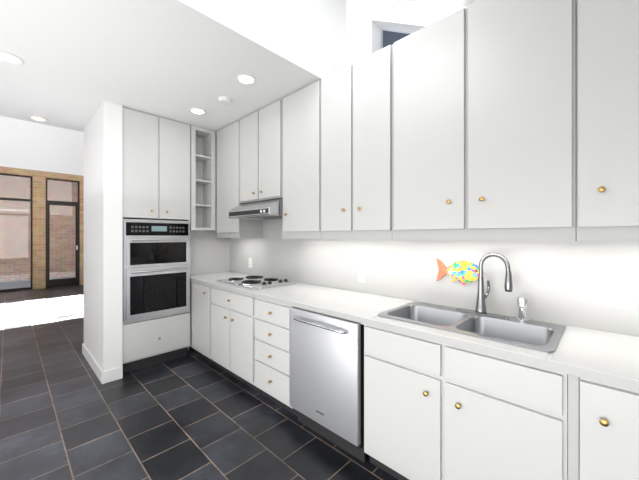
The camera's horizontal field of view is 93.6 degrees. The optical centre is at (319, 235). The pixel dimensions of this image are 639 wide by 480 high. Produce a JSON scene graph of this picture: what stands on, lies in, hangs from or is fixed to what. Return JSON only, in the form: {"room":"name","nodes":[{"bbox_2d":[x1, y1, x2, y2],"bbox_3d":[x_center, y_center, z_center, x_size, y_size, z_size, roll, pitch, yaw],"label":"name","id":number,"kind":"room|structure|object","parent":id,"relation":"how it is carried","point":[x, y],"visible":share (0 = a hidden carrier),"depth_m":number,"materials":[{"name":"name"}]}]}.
{"room":"kitchen","nodes":[
{"label":"kitchen","id":0,"kind":"room"},
{"bbox_2d":[0,116,83,288],"bbox_3d":[-7.525,-1.210,7.936,0.250,5.200,7.400,0,0,44],"label":"brick wall","id":1,"kind":"structure","parent":0,"point":[39,153],"depth_m":7.93,"materials":[{"name":"white paint"}]},
{"bbox_2d":[0,173,78,291],"bbox_3d":[-7.646,-0.085,7.753,0.110,2.950,2.270,0,0,44],"label":"window","id":2,"kind":"structure","parent":1,"relation":"attached to","point":[61,282],"depth_m":8.10,"materials":[{"name":"brown metal"}]},
{"bbox_2d":[84,100,122,370],"bbox_3d":[-2.369,0.055,3.256,1.070,2.670,0.154,0,0,44],"label":"wall","id":3,"kind":"structure","parent":0,"point":[103,223],"depth_m":2.92,"materials":[{"name":"white paint"}]},
{"bbox_2d":[82,343,122,383],"bbox_3d":[-2.370,1.333,3.245,1.085,0.115,0.168,0,0,44],"label":"baseboard","id":4,"kind":"structure","parent":3,"relation":"attached to","point":[110,375],"depth_m":2.91,"materials":[{"name":"paint"}]},
{"bbox_2d":[0,285,397,479],"bbox_3d":[-2.482,1.440,3.082,14.250,0.100,7.400,0,0,44],"label":"floor","id":5,"kind":"structure","parent":0,"point":[65,414],"depth_m":2.26,"materials":[{"name":"black tile"}]},
{"bbox_2d":[123,107,189,373],"bbox_3d":[-1.906,0.057,3.387,0.696,2.667,0.673,0,0,44],"label":"tall cabinet","id":6,"kind":"object","parent":5,"relation":"on","point":[156,239],"visible":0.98,"depth_m":3.17,"materials":[{"name":"paint"}]},
{"bbox_2d":[123,220,189,322],"bbox_3d":[-1.881,0.352,3.362,0.626,1.007,0.657,0,0,44],"label":"wall oven","id":7,"kind":"object","parent":6,"relation":"in","point":[156,253],"depth_m":3.15,"materials":[{"name":"silver metal"}]},
{"bbox_2d":[190,281,205,358],"bbox_3d":[-1.082,0.956,3.501,0.447,0.868,0.630,0,0,44],"label":"base cabinet","id":8,"kind":"object","parent":5,"relation":"on","point":[197,291],"depth_m":3.32,"materials":[{"name":"paint"}]},
{"bbox_2d":[206,285,252,386],"bbox_3d":[-0.632,0.956,3.068,0.802,0.868,0.630,0,0,44],"label":"base cabinet","id":9,"kind":"object","parent":5,"relation":"on","point":[227,312],"depth_m":2.86,"materials":[{"name":"paint"}]},
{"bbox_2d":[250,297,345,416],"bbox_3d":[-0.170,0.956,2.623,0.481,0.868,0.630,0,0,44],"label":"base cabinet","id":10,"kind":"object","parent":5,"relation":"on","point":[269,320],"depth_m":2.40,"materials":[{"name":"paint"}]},
{"bbox_2d":[290,307,365,462],"bbox_3d":[0.199,0.958,2.197,0.614,0.864,0.678,0,0,44],"label":"dishwasher","id":11,"kind":"object","parent":5,"relation":"on","point":[326,376],"visible":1,"depth_m":1.94,"materials":[{"name":"silver metal"}]},
{"bbox_2d":[358,322,581,479],"bbox_3d":[0.822,0.956,1.669,0.971,0.868,0.630,0,0,44],"label":"base cabinet","id":12,"kind":"object","parent":5,"relation":"on","point":[434,410],"depth_m":1.38,"materials":[{"name":"paint"}]},
{"bbox_2d":[190,271,638,390],"bbox_3d":[0.256,0.499,2.211,4.698,0.038,0.634,0,0,44],"label":"countertop","id":13,"kind":"structure","parent":12,"relation":"on","point":[611,358],"depth_m":1.45,"materials":[{"name":"stone"}]},
{"bbox_2d":[217,276,294,289],"bbox_3d":[-0.666,0.458,3.101,0.740,0.043,0.466,0,0,44],"label":"cooktop","id":14,"kind":"object","parent":13,"relation":"in","point":[256,282],"visible":1,"depth_m":2.99,"materials":[{"name":"silver metal"}]},
{"bbox_2d":[378,302,565,352],"bbox_3d":[0.821,0.567,1.697,0.850,0.190,0.505,0,0,44],"label":"stainless steel sink","id":15,"kind":"object","parent":13,"relation":"in","point":[539,335],"visible":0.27,"depth_m":1.68,"materials":[{"name":"grey metal"}]},
{"bbox_2d":[517,297,528,321],"bbox_3d":[1.123,0.406,1.664,0.056,0.131,0.090,0,0,44],"label":"soap dispenser","id":16,"kind":"object","parent":15,"relation":"on","point":[522,304],"visible":1,"depth_m":1.66,"materials":[{"name":"silver metal"}]},
{"bbox_2d":[456,253,512,318],"bbox_3d":[1.004,0.284,1.828,0.119,0.374,0.318,0,0,-42],"label":"faucet","id":17,"kind":"object","parent":13,"relation":"on","point":[480,308],"visible":0.98,"depth_m":1.79,"materials":[{"name":"silver metal"}]},
{"bbox_2d":[582,378,638,479],"bbox_3d":[1.344,0.956,1.167,0.540,0.868,0.630,0,0,44],"label":"base cabinet","id":18,"kind":"object","parent":5,"relation":"on","point":[610,413],"depth_m":1.05,"materials":[{"name":"paint"}]},
{"bbox_2d":[187,138,229,349],"bbox_3d":[-1.228,-1.210,4.637,0.800,5.200,3.420,0,0,44],"label":"wall","id":19,"kind":"structure","parent":0,"point":[209,251],"depth_m":3.86,"materials":[{"name":"paint"}]},
{"bbox_2d":[190,125,215,230],"bbox_3d":[-1.459,-0.673,3.638,0.247,1.207,0.295,0,0,44],"label":"corner shelf","id":20,"kind":"object","parent":19,"relation":"attached to","point":[202,178],"visible":0.88,"depth_m":3.65,"materials":[{"name":"paint"}]},
{"bbox_2d":[0,0,477,137],"bbox_3d":[-0.855,-1.785,0.164,7.860,1.010,5.450,0,0,44],"label":"ceiling","id":21,"kind":"structure","parent":0,"point":[175,60],"depth_m":2.24,"materials":[{"name":"white paint"}]},
{"bbox_2d":[0,51,23,64],"bbox_3d":[-2.234,-1.276,2.150,0.168,0.008,0.168,0,0,44],"label":"recessed light","id":22,"kind":"object","parent":21,"relation":"in","point":[9,58],"visible":1,"depth_m":2.16,"materials":[{"name":"paint"}]},
{"bbox_2d":[28,115,48,121],"bbox_3d":[-3.061,-1.276,3.265,0.168,0.008,0.168,0,0,44],"label":"recessed light","id":23,"kind":"object","parent":21,"relation":"in","point":[38,118],"visible":1,"depth_m":3.26,"materials":[{"name":"paint"}]},
{"bbox_2d":[189,108,205,114],"bbox_3d":[-1.247,-1.276,3.074,0.168,0.008,0.168,0,0,44],"label":"recessed light","id":24,"kind":"object","parent":21,"relation":"in","point":[197,111],"visible":0.98,"depth_m":3.08,"materials":[{"name":"paint"}]},
{"bbox_2d":[218,96,231,104],"bbox_3d":[-0.881,-1.262,2.805,0.124,0.034,0.124,0,0,44],"label":"smoke detector","id":25,"kind":"object","parent":21,"relation":"attached to","point":[225,100],"visible":0.98,"depth_m":2.77,"materials":[{"name":"white plastic"}]},
{"bbox_2d":[236,74,256,84],"bbox_3d":[-0.599,-1.276,2.450,0.168,0.008,0.168,0,0,44],"label":"recessed light","id":26,"kind":"object","parent":21,"relation":"in","point":[246,79],"visible":1,"depth_m":2.45,"materials":[{"name":"paint"}]},
{"bbox_2d":[230,0,638,336],"bbox_3d":[1.036,-0.485,2.014,7.700,3.750,0.160,0,0,44],"label":"wall","id":27,"kind":"structure","parent":0,"point":[593,285],"depth_m":2.05,"materials":[{"name":"paint"}]},
{"bbox_2d":[217,121,262,235],"bbox_3d":[-0.964,-0.639,3.597,0.517,1.276,0.327,0,0,44],"label":"upper cabinet","id":28,"kind":"object","parent":27,"relation":"attached to","point":[226,136],"depth_m":3.47,"materials":[{"name":"paint"}]},
{"bbox_2d":[249,258,251,267],"bbox_3d":[-0.860,0.335,3.722,0.072,0.116,0.008,0,0,44],"label":"electrical outlet plate","id":29,"kind":"object","parent":27,"relation":"attached to","point":[250,262],"visible":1,"depth_m":3.71,"materials":[{"name":"white plastic"}]},
{"bbox_2d":[237,100,280,203],"bbox_3d":[-0.513,-0.820,3.163,0.738,0.915,0.327,0,0,44],"label":"upper cabinet","id":30,"kind":"object","parent":27,"relation":"attached to","point":[259,132],"depth_m":3.02,"materials":[{"name":"paint"}]},
{"bbox_2d":[228,198,282,219],"bbox_3d":[-0.557,-0.274,3.115,0.731,0.174,0.458,0,0,44],"label":"range hood","id":31,"kind":"object","parent":30,"relation":"attached to","point":[270,209],"visible":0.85,"depth_m":2.91,"materials":[{"name":"silver metal"}]},
{"bbox_2d":[281,81,316,235],"bbox_3d":[-0.063,-0.639,2.730,0.502,1.276,0.327,0,0,44],"label":"upper cabinet","id":32,"kind":"object","parent":27,"relation":"attached to","point":[299,108],"depth_m":2.61,"materials":[{"name":"paint"}]},
{"bbox_2d":[317,45,388,238],"bbox_3d":[0.355,-0.639,2.328,0.658,1.276,0.327,0,0,44],"label":"upper cabinet","id":33,"kind":"object","parent":27,"relation":"attached to","point":[353,100],"depth_m":2.20,"materials":[{"name":"paint"}]},
{"bbox_2d":[359,268,365,282],"bbox_3d":[0.362,0.335,2.546,0.072,0.116,0.008,0,0,44],"label":"electrical outlet plate","id":34,"kind":"object","parent":27,"relation":"attached to","point":[362,275],"visible":1,"depth_m":2.54,"materials":[{"name":"white plastic"}]},
{"bbox_2d":[366,12,439,55],"bbox_3d":[0.840,-1.510,2.178,1.100,0.720,0.148,0,0,44],"label":"window","id":35,"kind":"structure","parent":27,"relation":"in","point":[405,20],"depth_m":2.38,"materials":[{"name":"paint"}]},
{"bbox_2d":[437,258,483,285],"bbox_3d":[0.926,0.242,1.993,0.300,0.175,0.018,0,0,44],"label":"art","id":36,"kind":"object","parent":27,"relation":"attached to","point":[463,272],"visible":0.94,"depth_m":1.98,"materials":[{"name":"tile"}]},
{"bbox_2d":[389,0,568,239],"bbox_3d":[0.924,-0.639,1.780,0.922,1.276,0.327,0,0,44],"label":"upper cabinet","id":37,"kind":"object","parent":27,"relation":"attached to","point":[513,120],"depth_m":1.60,"materials":[{"name":"paint"}]},
{"bbox_2d":[569,0,638,239],"bbox_3d":[1.429,-0.639,1.295,0.478,1.276,0.327,0,0,44],"label":"upper cabinet","id":38,"kind":"object","parent":27,"relation":"attached to","point":[603,34],"depth_m":1.28,"materials":[{"name":"paint"}]},
{"label":"outside","id":39,"kind":"structure","parent":0,"visible":0},
{"bbox_2d":[0,276,74,289],"bbox_3d":[-8.894,1.445,9.253,3.550,0.090,7.400,0,0,44],"label":"ground","id":40,"kind":"structure","parent":39,"point":[16,284],"depth_m":8.84,"materials":[{"name":"concrete"}]},
{"bbox_2d":[0,175,77,281],"bbox_3d":[-9.257,-0.360,9.741,0.250,3.500,7.600,0,0,44],"label":"window glass","id":41,"kind":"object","parent":40,"relation":"on","point":[69,216],"depth_m":9.54,"materials":[{"name":"glass"}]},
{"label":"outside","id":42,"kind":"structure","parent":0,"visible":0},
{"bbox_2d":[383,30,409,47],"bbox_3d":[0.513,-1.810,3.309,4.850,2.000,0.600,0,0,44],"label":"roof","id":43,"kind":"structure","parent":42,"point":[388,39],"depth_m":3.01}
]}

